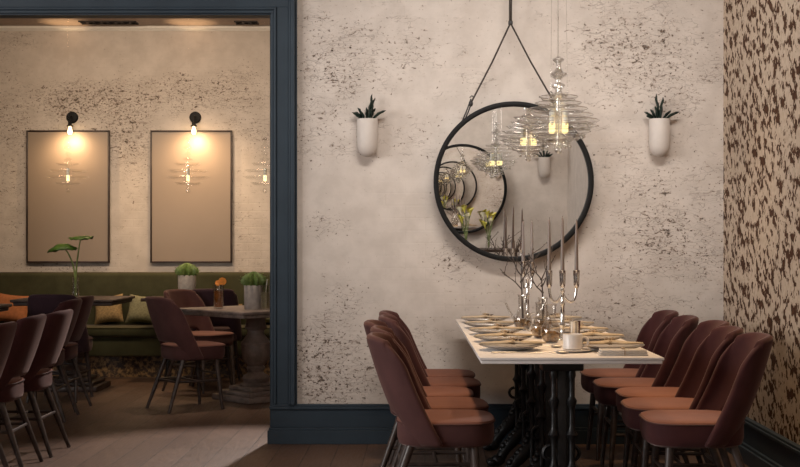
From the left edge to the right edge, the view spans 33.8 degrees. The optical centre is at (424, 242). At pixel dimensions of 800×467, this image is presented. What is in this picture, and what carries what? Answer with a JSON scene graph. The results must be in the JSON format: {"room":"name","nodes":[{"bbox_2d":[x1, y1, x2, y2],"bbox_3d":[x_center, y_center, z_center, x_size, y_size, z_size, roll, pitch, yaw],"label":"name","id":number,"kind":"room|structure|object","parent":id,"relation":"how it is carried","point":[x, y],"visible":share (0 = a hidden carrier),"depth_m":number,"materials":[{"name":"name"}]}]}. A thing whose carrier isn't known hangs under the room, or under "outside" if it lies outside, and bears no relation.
{"room":"restaurant","nodes":[
{"label":"restaurant","id":0,"kind":"room"},
{"bbox_2d":[0,31,269,271],"bbox_3d":[-2.500,-0.515,12.450,7.400,3.430,0.200,0,0,0],"label":"wall","id":1,"kind":"structure","parent":0,"point":[128,84],"depth_m":12.35,"materials":[{"name":"paint"}]},
{"bbox_2d":[26,130,109,262],"bbox_3d":[-3.339,-0.435,12.325,0.776,1.238,0.039,0,0,0],"label":"framed picture","id":2,"kind":"object","parent":1,"relation":"attached to","point":[58,209],"visible":1,"depth_m":12.32,"materials":[{"name":"brown wood"}]},
{"bbox_2d":[66,112,77,134],"bbox_3d":[-3.306,-1.119,12.291,0.110,0.225,0.116,0,0,0],"label":"wall sconce","id":3,"kind":"object","parent":1,"relation":"attached to","point":[72,117],"visible":1,"depth_m":12.33,"materials":[{"name":"black metal"}]},
{"bbox_2d":[0,26,269,30],"bbox_3d":[-2.500,-2.009,12.325,7.400,0.042,0.050,0,0,0],"label":"trim","id":4,"kind":"structure","parent":1,"relation":"attached to","point":[2,28],"depth_m":12.30,"materials":[{"name":"paint"}]},
{"bbox_2d":[150,130,231,262],"bbox_3d":[-2.187,-0.435,12.325,0.762,1.238,0.039,0,0,0],"label":"framed picture","id":5,"kind":"object","parent":1,"relation":"attached to","point":[191,221],"visible":1,"depth_m":12.32,"materials":[{"name":"paper"}]},
{"bbox_2d":[189,112,200,134],"bbox_3d":[-2.153,-1.119,12.291,0.110,0.225,0.116,0,0,0],"label":"wall sconce","id":6,"kind":"object","parent":1,"relation":"attached to","point":[195,117],"visible":1,"depth_m":12.33,"materials":[{"name":"black metal"}]},
{"bbox_2d":[0,18,269,25],"bbox_3d":[-2.500,-2.080,10.185,7.400,0.100,4.330,0,0,0],"label":"ceiling","id":7,"kind":"structure","parent":0,"point":[3,21],"depth_m":12.07,"materials":[{"name":"paint"}]},
{"bbox_2d":[78,21,138,24],"bbox_3d":[-2.905,-2.020,12.089,0.523,0.017,0.141,0,0,0],"label":"ceiling vent","id":8,"kind":"object","parent":7,"relation":"in","point":[81,22],"visible":1,"depth_m":12.08,"materials":[{"name":"black metal"}]},
{"bbox_2d":[234,21,258,24],"bbox_3d":[-1.639,-2.020,12.089,0.211,0.017,0.141,0,0,0],"label":"ceiling vent","id":9,"kind":"object","parent":7,"relation":"in","point":[236,22],"visible":1,"depth_m":12.08,"materials":[{"name":"black metal"}]},
{"bbox_2d":[178,275,195,289],"bbox_3d":[-2.107,0.383,11.660,0.158,0.195,0.158,0,0,0],"label":"pot","id":10,"kind":"object","parent":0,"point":[184,281],"depth_m":11.59,"materials":[{"name":"ceramic"}]},
{"bbox_2d":[244,285,263,309],"bbox_3d":[-1.289,0.409,9.920,0.148,0.182,0.148,0,0,0],"label":"pot","id":11,"kind":"object","parent":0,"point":[252,293],"depth_m":9.86,"materials":[{"name":"grey concrete"}]},
{"bbox_2d":[0,377,748,466],"bbox_3d":[-2.205,1.250,5.700,8.590,0.100,13.900,0,0,0],"label":"floor","id":12,"kind":"structure","parent":0,"point":[118,429],"depth_m":8.12,"materials":[{"name":"brown wood"}]},
{"bbox_2d":[0,304,11,311],"bbox_3d":[-3.500,0.825,9.330,0.880,0.750,0.880,0,0,0],"label":"pedestal table","id":13,"kind":"object","parent":12,"relation":"on","point":[3,307],"visible":1,"depth_m":9.64,"materials":[{"name":"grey wood"}]},
{"bbox_2d":[0,321,16,466],"bbox_3d":[-2.257,0.793,6.349,0.543,0.821,0.449,0,0,2],"label":"dining chair","id":14,"kind":"object","parent":12,"relation":"on","point":[7,330],"visible":1,"depth_m":6.35,"materials":[{"name":"red fabric"}]},
{"bbox_2d":[0,314,46,466],"bbox_3d":[-2.307,0.793,7.031,0.543,0.821,0.449,0,0,-2],"label":"dining chair","id":15,"kind":"object","parent":12,"relation":"on","point":[29,330],"visible":0.92,"depth_m":6.91,"materials":[{"name":"red fabric"}]},
{"bbox_2d":[8,377,23,383],"bbox_3d":[-2.369,0.733,7.029,0.408,0.021,0.412,0,0,-2],"label":"cushion","id":16,"kind":"object","parent":15,"relation":"on","point":[11,380],"depth_m":7.00,"materials":[{"name":"red fabric"}]},
{"bbox_2d":[0,309,72,457],"bbox_3d":[-2.302,0.793,7.550,0.543,0.821,0.449,0,0,0],"label":"dining chair","id":17,"kind":"object","parent":12,"relation":"on","point":[38,377],"visible":0.83,"depth_m":7.42,"materials":[{"name":"red fabric"}]},
{"bbox_2d":[37,368,51,373],"bbox_3d":[-2.364,0.733,7.550,0.408,0.021,0.412,0,0,0],"label":"cushion","id":18,"kind":"object","parent":17,"relation":"on","point":[39,370],"depth_m":7.52,"materials":[{"name":"red fabric"}]},
{"bbox_2d":[2,298,81,421],"bbox_3d":[-2.632,0.793,9.020,0.543,0.821,0.449,0,0,-1],"label":"dining chair","id":19,"kind":"object","parent":12,"relation":"on","point":[75,304],"visible":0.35,"depth_m":8.99,"materials":[{"name":"red fabric"}]},
{"bbox_2d":[16,296,93,412],"bbox_3d":[-2.677,0.793,9.519,0.543,0.821,0.449,0,0,2],"label":"dining chair","id":20,"kind":"object","parent":12,"relation":"on","point":[71,349],"visible":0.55,"depth_m":9.49,"materials":[{"name":"red fabric"}]},
{"bbox_2d":[26,294,92,402],"bbox_3d":[-2.791,0.793,10.077,0.449,0.821,0.543,0,0,2],"label":"dining chair","id":21,"kind":"object","parent":12,"relation":"on","point":[37,304],"visible":0.34,"depth_m":9.88,"materials":[{"name":"fabric"}]},
{"bbox_2d":[10,296,134,391],"bbox_3d":[-2.880,0.825,10.830,0.820,0.750,0.800,0,0,0],"label":"pedestal table","id":22,"kind":"object","parent":12,"relation":"on","point":[98,383],"visible":0.28,"depth_m":10.68,"materials":[{"name":"brown wood"}]},
{"bbox_2d":[47,235,93,296],"bbox_3d":[-2.893,0.194,10.750,0.377,0.512,0.200,0,0,0],"label":"plant","id":23,"kind":"object","parent":22,"relation":"on","point":[66,246],"visible":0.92,"depth_m":10.74,"materials":[{"name":"green plant"}]},
{"bbox_2d":[0,272,269,376],"bbox_3d":[-2.500,0.735,11.980,7.360,0.930,0.640,0,0,0],"label":"banquette","id":24,"kind":"object","parent":12,"relation":"on","point":[119,349],"visible":0.12,"depth_m":12.16,"materials":[{"name":"green fabric"}]},
{"bbox_2d":[0,293,28,321],"bbox_3d":[-3.784,0.598,12.043,0.362,0.297,0.173,0,0,2],"label":"throw cushion","id":25,"kind":"object","parent":24,"relation":"on","point":[14,313],"visible":0.62,"depth_m":11.98,"materials":[{"name":"orange fabric"}]},
{"bbox_2d":[94,294,123,324],"bbox_3d":[-2.893,0.605,12.047,0.289,0.284,0.169,0,0,-4],"label":"throw cushion","id":26,"kind":"object","parent":24,"relation":"on","point":[113,313],"visible":0.64,"depth_m":11.98,"materials":[{"name":"fabric"}]},
{"bbox_2d":[125,294,151,323],"bbox_3d":[-2.583,0.607,12.047,0.297,0.280,0.167,0,0,3],"label":"throw cushion","id":27,"kind":"object","parent":24,"relation":"on","point":[138,311],"visible":0.65,"depth_m":11.98,"materials":[{"name":"fabric"}]},
{"bbox_2d":[141,296,180,380],"bbox_3d":[-2.160,0.840,11.685,0.620,0.720,0.530,0,0,0],"label":"side table","id":28,"kind":"object","parent":12,"relation":"on","point":[168,362],"visible":0.2,"depth_m":11.51,"materials":[{"name":"brown wood"}]},
{"bbox_2d":[175,263,199,289],"bbox_3d":[-2.108,0.328,11.660,0.239,0.305,0.241,0,0,0],"label":"potted cactus","id":29,"kind":"object","parent":28,"relation":"on","point":[186,273],"visible":0.91,"depth_m":11.60,"materials":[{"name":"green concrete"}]},
{"bbox_2d":[145,296,225,413],"bbox_3d":[-1.738,0.793,9.537,0.543,0.821,0.449,0,0,-36],"label":"dining chair","id":30,"kind":"object","parent":12,"relation":"on","point":[174,334],"visible":1,"depth_m":9.37,"materials":[{"name":"fabric"}]},
{"bbox_2d":[161,341,224,346],"bbox_3d":[-1.688,0.733,9.573,0.408,0.021,0.412,0,0,-36],"label":"cushion","id":31,"kind":"object","parent":30,"relation":"on","point":[163,343],"depth_m":9.42,"materials":[{"name":"fabric"}]},
{"bbox_2d":[162,289,233,393],"bbox_3d":[-1.850,0.793,10.731,0.543,0.821,0.449,0,0,30],"label":"dining chair","id":32,"kind":"object","parent":12,"relation":"on","point":[183,298],"visible":0.5,"depth_m":10.79,"materials":[{"name":"fabric"}]},
{"bbox_2d":[192,331,232,335],"bbox_3d":[-1.796,0.733,10.700,0.408,0.021,0.412,0,0,30],"label":"cushion","id":33,"kind":"object","parent":32,"relation":"on","point":[195,333],"depth_m":10.62,"materials":[{"name":"fabric"}]},
{"bbox_2d":[189,289,241,385],"bbox_3d":[-1.799,0.793,11.297,0.449,0.821,0.543,0,0,-2],"label":"dining chair","id":34,"kind":"object","parent":12,"relation":"on","point":[230,298],"visible":0.42,"depth_m":11.13,"materials":[{"name":"fabric"}]},
{"bbox_2d":[180,305,269,403],"bbox_3d":[-1.300,0.850,10.120,0.880,0.700,0.880,0,0,-44],"label":"pedestal table","id":35,"kind":"object","parent":12,"relation":"on","point":[254,388],"visible":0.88,"depth_m":10.02,"materials":[{"name":"grey wood"}]},
{"bbox_2d":[213,278,225,308],"bbox_3d":[-1.573,0.382,10.052,0.087,0.237,0.080,0,0,-42],"label":"flower vase","id":36,"kind":"object","parent":35,"relation":"on","point":[218,295],"visible":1,"depth_m":10.03,"materials":[{"name":"glass"}]},
{"bbox_2d":[239,271,268,309],"bbox_3d":[-1.290,0.357,9.920,0.226,0.286,0.228,0,0,0],"label":"potted cactus","id":37,"kind":"object","parent":35,"relation":"on","point":[251,281],"visible":0.99,"depth_m":9.86,"materials":[{"name":"grey concrete"}]},
{"bbox_2d":[260,279,269,308],"bbox_3d":[-1.190,0.385,9.830,0.080,0.230,0.080,0,0,0],"label":"vase","id":38,"kind":"object","parent":35,"relation":"on","point":[265,296],"visible":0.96,"depth_m":9.80,"materials":[{"name":"glass"}]},
{"bbox_2d":[364,319,473,466],"bbox_3d":[-0.031,0.793,6.500,0.543,0.821,0.449,0,0,1],"label":"dining chair","id":39,"kind":"object","parent":12,"relation":"on","point":[431,391],"visible":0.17,"depth_m":6.34,"materials":[{"name":"fabric"}]},
{"bbox_2d":[423,386,472,396],"bbox_3d":[0.031,0.733,6.499,0.408,0.021,0.412,0,0,1],"label":"cushion","id":40,"kind":"object","parent":39,"relation":"on","point":[431,391],"depth_m":6.41,"materials":[{"name":"fabric"}]},
{"bbox_2d":[379,310,474,461],"bbox_3d":[0.012,0.793,7.420,0.543,0.821,0.449,0,0,1],"label":"dining chair","id":41,"kind":"object","parent":12,"relation":"on","point":[430,372],"visible":0.17,"depth_m":7.40,"materials":[{"name":"fabric"}]},
{"bbox_2d":[425,369,473,376],"bbox_3d":[0.074,0.733,7.420,0.408,0.021,0.412,0,0,1],"label":"cushion","id":42,"kind":"object","parent":41,"relation":"on","point":[430,372],"depth_m":7.35,"materials":[{"name":"fabric"}]},
{"bbox_2d":[370,325,488,466],"bbox_3d":[0.020,0.793,6.039,0.543,0.821,0.449,0,0,-2],"label":"dining chair","id":43,"kind":"object","parent":12,"relation":"on","point":[471,403],"visible":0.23,"depth_m":5.98,"materials":[{"name":"fabric"}]},
{"bbox_2d":[426,397,487,408],"bbox_3d":[0.082,0.733,6.041,0.408,0.021,0.412,0,0,-2],"label":"cushion","id":44,"kind":"object","parent":43,"relation":"on","point":[433,402],"depth_m":5.95,"materials":[{"name":"fabric"}]},
{"bbox_2d":[378,315,480,466],"bbox_3d":[0.024,0.793,6.960,0.543,0.821,0.449,0,0,-1],"label":"dining chair","id":45,"kind":"object","parent":12,"relation":"on","point":[392,322],"visible":0.25,"depth_m":6.79,"materials":[{"name":"fabric"}]},
{"bbox_2d":[427,377,479,386],"bbox_3d":[0.086,0.733,6.961,0.408,0.021,0.412,0,0,-1],"label":"cushion","id":46,"kind":"object","parent":45,"relation":"on","point":[431,381],"depth_m":6.87,"materials":[{"name":"fabric"}]},
{"bbox_2d":[366,332,494,466],"bbox_3d":[0.024,0.793,5.570,0.543,0.821,0.449,0,0,0],"label":"dining chair","id":47,"kind":"object","parent":12,"relation":"on","point":[418,425],"visible":1,"depth_m":5.38,"materials":[{"name":"fabric"}]},
{"bbox_2d":[397,409,493,423],"bbox_3d":[0.086,0.733,5.570,0.408,0.021,0.412,0,0,0],"label":"cushion","id":48,"kind":"object","parent":47,"relation":"on","point":[433,416],"depth_m":5.43,"materials":[{"name":"fabric"}]},
{"bbox_2d":[455,319,663,466],"bbox_3d":[0.560,0.824,6.475,0.760,0.748,2.629,0,0,0],"label":"dining table","id":49,"kind":"object","parent":12,"relation":"on","point":[542,414],"visible":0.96,"depth_m":5.67,"materials":[{"name":"black metal"}]},
{"bbox_2d":[461,318,507,320],"bbox_3d":[0.334,0.437,7.460,0.269,0.026,0.269,0,0,-4],"label":"dinner plate","id":50,"kind":"object","parent":49,"relation":"on","point":[467,319],"visible":0.41,"depth_m":7.40,"materials":[{"name":"ceramic"}]},
{"bbox_2d":[461,313,509,317],"bbox_3d":[0.344,0.410,7.460,0.276,0.034,0.108,0,0,-5],"label":"linen napkin","id":51,"kind":"object","parent":50,"relation":"on","point":[485,315],"visible":1,"depth_m":7.44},
{"bbox_2d":[464,323,514,326],"bbox_3d":[0.341,0.437,6.970,0.269,0.026,0.269,0,0,4],"label":"dinner plate","id":52,"kind":"object","parent":49,"relation":"on","point":[469,324],"visible":0.53,"depth_m":6.92,"materials":[{"name":"ceramic"}]},
{"bbox_2d":[465,318,513,323],"bbox_3d":[0.351,0.410,6.970,0.276,0.034,0.108,0,0,5],"label":"linen napkin","id":53,"kind":"object","parent":52,"relation":"on","point":[491,320],"visible":0.97,"depth_m":6.95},
{"bbox_2d":[468,329,522,333],"bbox_3d":[0.347,0.437,6.480,0.269,0.026,0.269,0,0,-2],"label":"dinner plate","id":54,"kind":"object","parent":49,"relation":"on","point":[483,331],"visible":0.52,"depth_m":6.44,"materials":[{"name":"ceramic"}]},
{"bbox_2d":[469,323,524,329],"bbox_3d":[0.357,0.410,6.480,0.276,0.034,0.108,0,0,-6],"label":"linen napkin","id":55,"kind":"object","parent":54,"relation":"on","point":[497,326],"visible":0.99,"depth_m":6.46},
{"bbox_2d":[473,336,531,340],"bbox_3d":[0.354,0.437,6.000,0.269,0.026,0.269,0,0,-3],"label":"dinner plate","id":56,"kind":"object","parent":49,"relation":"on","point":[487,338],"visible":0.54,"depth_m":5.95,"materials":[{"name":"ceramic"}]},
{"bbox_2d":[474,330,534,336],"bbox_3d":[0.364,0.410,6.000,0.276,0.034,0.108,0,0,-7],"label":"linen napkin","id":57,"kind":"object","parent":56,"relation":"on","point":[505,333],"visible":1,"depth_m":5.98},
{"bbox_2d":[479,343,542,350],"bbox_3d":[0.360,0.437,5.540,0.269,0.026,0.269,0,0,-1],"label":"dinner plate","id":58,"kind":"object","parent":49,"relation":"on","point":[502,347],"visible":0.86,"depth_m":5.47,"materials":[{"name":"ceramic"}]},
{"bbox_2d":[480,337,545,343],"bbox_3d":[0.370,0.410,5.540,0.276,0.034,0.108,0,0,-3],"label":"linen napkin","id":59,"kind":"object","parent":58,"relation":"on","point":[512,340],"visible":1,"depth_m":5.52,"materials":[{"name":"fabric"}]},
{"bbox_2d":[506,295,531,329],"bbox_3d":[0.490,0.359,6.808,0.134,0.182,0.099,0,0,28],"label":"glass carafe","id":60,"kind":"object","parent":49,"relation":"on","point":[518,323],"visible":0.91,"depth_m":6.78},
{"bbox_2d":[500,242,546,317],"bbox_3d":[0.512,0.192,6.824,0.253,0.392,0.101,0,0,0],"label":"bare twig","id":61,"kind":"object","parent":60,"relation":"on","point":[530,257],"visible":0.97,"depth_m":6.80,"materials":[{"name":"wood"}]},
{"bbox_2d":[520,261,534,327],"bbox_3d":[0.549,0.274,7.050,0.104,0.351,0.104,0,0,0],"label":"candelabra","id":62,"kind":"object","parent":49,"relation":"on","point":[527,287],"visible":0.73,"depth_m":7.04,"materials":[{"name":"silver metal"}]},
{"bbox_2d":[521,221,524,260],"bbox_3d":[0.525,-0.002,7.050,0.020,0.248,0.020,0,0,0],"label":"taper candle","id":63,"kind":"object","parent":62,"relation":"on","point":[523,241],"visible":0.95,"depth_m":7.04,"materials":[{"name":"grey wax"}]},
{"bbox_2d":[520,261,525,276],"bbox_3d":[0.525,0.141,7.050,0.034,0.085,0.034,0,0,0],"label":"cup","id":64,"kind":"object","parent":62,"relation":"on","point":[522,263],"depth_m":7.04,"materials":[{"name":"silver metal"}]},
{"bbox_2d":[530,221,533,260],"bbox_3d":[0.572,-0.002,7.050,0.020,0.248,0.020,0,0,0],"label":"taper candle","id":65,"kind":"object","parent":62,"relation":"on","point":[531,241],"visible":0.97,"depth_m":7.04,"materials":[{"name":"grey wax"}]},
{"bbox_2d":[529,261,534,276],"bbox_3d":[0.572,0.141,7.050,0.034,0.085,0.034,0,0,0],"label":"cup","id":66,"kind":"object","parent":62,"relation":"on","point":[532,266],"depth_m":7.04,"materials":[{"name":"silver metal"}]},
{"bbox_2d":[525,302,549,338],"bbox_3d":[0.538,0.365,6.224,0.108,0.170,0.092,0,0,34],"label":"glass carafe","id":67,"kind":"object","parent":49,"relation":"on","point":[537,331],"visible":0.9,"depth_m":6.20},
{"bbox_2d":[534,297,551,329],"bbox_3d":[0.600,0.363,6.700,0.094,0.174,0.094,0,0,0],"label":"glass carafe","id":68,"kind":"object","parent":49,"relation":"on","point":[539,323],"visible":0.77,"depth_m":6.68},
{"bbox_2d":[525,245,555,319],"bbox_3d":[0.593,0.199,6.701,0.164,0.382,0.097,0,0,-15],"label":"bare twig","id":69,"kind":"object","parent":68,"relation":"on","point":[527,263],"visible":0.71,"depth_m":6.70,"materials":[{"name":"wood"}]},
{"bbox_2d":[528,350,568,353],"bbox_3d":[0.500,0.443,5.339,0.171,0.014,0.036,0,0,-12],"label":"spoon","id":70,"kind":"object","parent":49,"relation":"on","point":[559,351],"visible":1,"depth_m":5.34,"materials":[{"name":"metal"}]},
{"bbox_2d":[541,304,560,342],"bbox_3d":[0.567,0.363,5.930,0.094,0.174,0.094,0,0,0],"label":"glass carafe","id":71,"kind":"object","parent":49,"relation":"on","point":[548,336],"visible":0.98,"depth_m":5.90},
{"bbox_2d":[536,318,582,320],"bbox_3d":[0.759,0.437,7.460,0.269,0.026,0.269,0,0,2],"label":"dinner plate","id":72,"kind":"object","parent":49,"relation":"on","point":[545,319],"visible":0.38,"depth_m":7.39,"materials":[{"name":"ceramic"}]},
{"bbox_2d":[533,313,581,317],"bbox_3d":[0.749,0.410,7.460,0.276,0.034,0.108,0,0,-2],"label":"linen napkin","id":73,"kind":"object","parent":72,"relation":"on","point":[556,315],"visible":0.91,"depth_m":7.44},
{"bbox_2d":[546,270,579,340],"bbox_3d":[0.638,0.288,6.099,0.141,0.323,0.104,0,0,31],"label":"candelabra","id":74,"kind":"object","parent":49,"relation":"on","point":[562,273],"visible":0.88,"depth_m":6.09,"materials":[{"name":"silver metal"}]},
{"bbox_2d":[547,217,550,269],"bbox_3d":[0.575,0.016,6.100,0.020,0.269,0.020,0,0,0],"label":"taper candle","id":75,"kind":"object","parent":74,"relation":"on","point":[549,230],"visible":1,"depth_m":6.09,"materials":[{"name":"grey wax"}]},
{"bbox_2d":[546,270,552,287],"bbox_3d":[0.575,0.169,6.100,0.034,0.085,0.034,0,0,0],"label":"cup","id":76,"kind":"object","parent":74,"relation":"on","point":[549,273],"depth_m":6.09,"materials":[{"name":"silver metal"}]},
{"bbox_2d":[560,216,564,269],"bbox_3d":[0.637,0.012,6.100,0.020,0.277,0.020,0,0,0],"label":"taper candle","id":77,"kind":"object","parent":74,"relation":"on","point":[562,267],"visible":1,"depth_m":6.09,"materials":[{"name":"grey wax"}]},
{"bbox_2d":[559,270,565,287],"bbox_3d":[0.637,0.169,6.100,0.034,0.085,0.034,0,0,0],"label":"cup","id":78,"kind":"object","parent":74,"relation":"on","point":[562,273],"depth_m":6.09,"materials":[{"name":"silver metal"}]},
{"bbox_2d":[574,219,577,269],"bbox_3d":[0.701,0.020,6.100,0.020,0.261,0.020,0,0,0],"label":"taper candle","id":79,"kind":"object","parent":74,"relation":"on","point":[576,224],"visible":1,"depth_m":6.09,"materials":[{"name":"grey wax"}]},
{"bbox_2d":[573,270,579,287],"bbox_3d":[0.701,0.169,6.100,0.034,0.085,0.034,0,0,0],"label":"cup","id":80,"kind":"object","parent":74,"relation":"on","point":[576,273],"depth_m":6.09,"materials":[{"name":"silver metal"}]},
{"bbox_2d":[554,348,591,352],"bbox_3d":[0.610,0.444,5.440,0.156,0.012,0.156,0,0,0],"label":"saucer","id":81,"kind":"object","parent":49,"relation":"on","point":[557,349],"visible":0.63,"depth_m":5.44,"materials":[{"name":"white ceramic"}]},
{"bbox_2d":[563,333,588,349],"bbox_3d":[0.617,0.407,5.444,0.098,0.064,0.082,0,0,-27],"label":"coffee mug","id":82,"kind":"object","parent":81,"relation":"on","point":[571,341],"visible":1,"depth_m":5.41,"materials":[{"name":"white ceramic"}]},
{"bbox_2d":[551,323,594,326],"bbox_3d":[0.766,0.437,6.970,0.269,0.026,0.269,0,0,4],"label":"dinner plate","id":83,"kind":"object","parent":49,"relation":"on","point":[552,324],"visible":0.31,"depth_m":6.89,"materials":[{"name":"ceramic"}]},
{"bbox_2d":[547,317,593,323],"bbox_3d":[0.756,0.410,6.970,0.276,0.034,0.108,0,0,7],"label":"linen napkin","id":84,"kind":"object","parent":83,"relation":"on","point":[566,319],"visible":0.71,"depth_m":6.95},
{"bbox_2d":[569,320,580,333],"bbox_3d":[0.658,0.395,5.780,0.058,0.110,0.058,0,0,0],"label":"cylinder","id":85,"kind":"object","parent":49,"relation":"on","point":[574,324],"visible":0.48,"depth_m":5.76,"materials":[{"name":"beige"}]},
{"bbox_2d":[555,329,608,332],"bbox_3d":[0.772,0.437,6.480,0.269,0.026,0.269,0,0,0],"label":"dinner plate","id":86,"kind":"object","parent":49,"relation":"on","point":[566,330],"visible":0.43,"depth_m":6.50,"materials":[{"name":"ceramic"}]},
{"bbox_2d":[552,323,607,329],"bbox_3d":[0.762,0.410,6.480,0.276,0.034,0.108,0,0,-1],"label":"linen napkin","id":87,"kind":"object","parent":86,"relation":"on","point":[581,326],"visible":0.6,"depth_m":6.46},
{"bbox_2d":[583,336,624,341],"bbox_3d":[0.779,0.437,6.020,0.269,0.026,0.269,0,0,0],"label":"dinner plate","id":88,"kind":"object","parent":49,"relation":"on","point":[591,338],"visible":0.35,"depth_m":5.97,"materials":[{"name":"ceramic"}]},
{"bbox_2d":[580,329,623,335],"bbox_3d":[0.769,0.410,6.020,0.276,0.034,0.108,0,0,3],"label":"linen napkin","id":89,"kind":"object","parent":88,"relation":"on","point":[592,332],"visible":0.89,"depth_m":6.00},
{"bbox_2d":[583,344,644,349],"bbox_3d":[0.785,0.437,5.520,0.269,0.026,0.269,0,0,-4],"label":"dinner plate","id":90,"kind":"object","parent":49,"relation":"on","point":[593,346],"visible":0.4,"depth_m":5.56,"materials":[{"name":"ceramic"}]},
{"bbox_2d":[583,337,643,344],"bbox_3d":[0.775,0.410,5.520,0.276,0.034,0.108,0,0,0],"label":"linen napkin","id":91,"kind":"object","parent":90,"relation":"on","point":[609,341],"visible":0.91,"depth_m":5.50,"materials":[{"name":"fabric"}]},
{"bbox_2d":[597,347,647,355],"bbox_3d":[0.792,0.434,5.285,0.195,0.030,0.096,0,0,0],"label":"folded napkin","id":92,"kind":"object","parent":49,"relation":"on","point":[622,351],"visible":1,"depth_m":5.24,"materials":[{"name":"white fabric"}]},
{"bbox_2d":[580,310,678,460],"bbox_3d":[1.157,0.793,7.460,0.543,0.821,0.449,0,0,-1],"label":"dining chair","id":93,"kind":"object","parent":12,"relation":"on","point":[650,332],"visible":0.37,"depth_m":7.41,"materials":[{"name":"red fabric"}]},
{"bbox_2d":[581,368,638,376],"bbox_3d":[1.095,0.733,7.459,0.408,0.021,0.412,0,0,-1],"label":"cushion","id":94,"kind":"object","parent":93,"relation":"on","point":[593,372],"depth_m":7.36,"materials":[{"name":"red fabric"}]},
{"bbox_2d":[593,315,698,466],"bbox_3d":[1.161,0.793,6.929,0.543,0.821,0.449,0,0,1],"label":"dining chair","id":95,"kind":"object","parent":12,"relation":"on","point":[669,344],"visible":0.69,"depth_m":6.78,"materials":[{"name":"red fabric"}]},
{"bbox_2d":[594,378,654,386],"bbox_3d":[1.099,0.733,6.931,0.408,0.021,0.412,0,0,1],"label":"cushion","id":96,"kind":"object","parent":95,"relation":"on","point":[600,382],"depth_m":6.84,"materials":[{"name":"red fabric"}]},
{"bbox_2d":[615,320,729,466],"bbox_3d":[1.215,0.793,6.470,0.543,0.821,0.449,0,0,-1],"label":"dining chair","id":97,"kind":"object","parent":12,"relation":"on","point":[704,328],"visible":0.27,"depth_m":6.62,"materials":[{"name":"red fabric"}]},
{"bbox_2d":[616,387,678,397],"bbox_3d":[1.153,0.733,6.469,0.408,0.021,0.412,0,0,-1],"label":"cushion","id":98,"kind":"object","parent":97,"relation":"on","point":[626,392],"depth_m":6.41,"materials":[{"name":"red fabric"}]},
{"bbox_2d":[620,326,743,466],"bbox_3d":[1.173,0.793,6.019,0.543,0.821,0.449,0,0,2],"label":"dining chair","id":99,"kind":"object","parent":12,"relation":"on","point":[698,375],"visible":0.48,"depth_m":6.04,"materials":[{"name":"red fabric"}]},
{"bbox_2d":[622,397,693,409],"bbox_3d":[1.111,0.733,6.021,0.408,0.021,0.412,0,0,2],"label":"cushion","id":100,"kind":"object","parent":99,"relation":"on","point":[637,403],"depth_m":5.94,"materials":[{"name":"red fabric"}]},
{"bbox_2d":[639,332,773,466],"bbox_3d":[1.185,0.793,5.560,0.543,0.821,0.449,0,0,0],"label":"dining chair","id":101,"kind":"object","parent":12,"relation":"on","point":[717,421],"visible":1,"depth_m":5.39,"materials":[{"name":"red fabric"}]},
{"bbox_2d":[640,410,720,424],"bbox_3d":[1.123,0.733,5.560,0.408,0.021,0.412,0,0,0],"label":"cushion","id":102,"kind":"object","parent":101,"relation":"on","point":[650,417],"depth_m":5.49,"materials":[{"name":"red fabric"}]},
{"bbox_2d":[297,0,722,403],"bbox_3d":[-1.605,-0.600,7.960,7.190,3.600,0.120,0,0,0],"label":"wall","id":103,"kind":"structure","parent":0,"point":[373,237],"depth_m":7.90,"materials":[{"name":"paint"}]},
{"bbox_2d":[0,0,288,17],"bbox_3d":[-2.583,-1.450,7.931,3.634,0.164,0.178,0,0,0],"label":"trim","id":104,"kind":"structure","parent":103,"relation":"attached to","point":[8,8],"depth_m":7.88,"materials":[{"name":"blue wood"}]},
{"bbox_2d":[270,0,296,426],"bbox_3d":[-0.871,-0.162,7.911,0.230,2.724,0.114,0,0,40],"label":"trim","id":105,"kind":"structure","parent":103,"relation":"attached to","point":[283,22],"depth_m":7.88,"materials":[{"name":"blue wood"}]},
{"bbox_2d":[352,95,385,156],"bbox_3d":[-0.333,-0.700,7.829,0.171,0.376,0.125,0,0,37],"label":"wall planter","id":106,"kind":"object","parent":103,"relation":"attached to","point":[367,128],"visible":1,"depth_m":7.79,"materials":[{"name":"white ceramic"}]},
{"bbox_2d":[267,404,633,443],"bbox_3d":[0.424,1.082,7.934,2.729,0.236,0.172,0,0,0],"label":"baseboard","id":107,"kind":"structure","parent":103,"relation":"attached to","point":[297,423],"depth_m":7.87,"materials":[{"name":"blue wood"}]},
{"bbox_2d":[644,94,678,156],"bbox_3d":[1.407,-0.701,7.828,0.178,0.378,0.126,0,0,36],"label":"wall planter","id":108,"kind":"object","parent":103,"relation":"attached to","point":[659,127],"visible":1,"depth_m":7.79,"materials":[{"name":"white ceramic"}]},
{"bbox_2d":[723,0,799,444],"bbox_3d":[1.890,-0.600,5.250,0.200,3.600,5.300,0,0,0],"label":"wall","id":109,"kind":"structure","parent":0,"point":[761,38],"depth_m":6.92,"materials":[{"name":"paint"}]},
{"bbox_2d":[726,416,799,466],"bbox_3d":[1.764,1.082,3.463,0.052,0.236,8.827,0,0,0],"label":"baseboard","id":110,"kind":"structure","parent":109,"relation":"attached to","point":[761,446],"depth_m":6.80,"materials":[{"name":"blue wood"}]},
{"bbox_3d":[-1.705,-2.450,3.435,7.390,0.100,9.170,0,0,0],"label":"ceiling","id":111,"kind":"structure","parent":0,"visible":0},
{"bbox_2d":[433,0,593,261],"bbox_3d":[0.524,-1.144,7.795,0.948,2.511,0.090,0,0,0],"label":"round mirror","id":112,"kind":"object","parent":111,"relation":"hanging from","point":[491,177],"visible":0.91,"depth_m":7.80,"materials":[{"name":"black mirror"}]},
{"bbox_2d":[517,0,599,153],"bbox_3d":[0.689,-1.429,6.800,0.423,1.939,0.423,0,0,-32],"label":"glass chandelier","id":113,"kind":"object","parent":111,"relation":"hanging from","point":[552,114],"visible":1,"depth_m":6.78,"materials":[{"name":"clear glass"}]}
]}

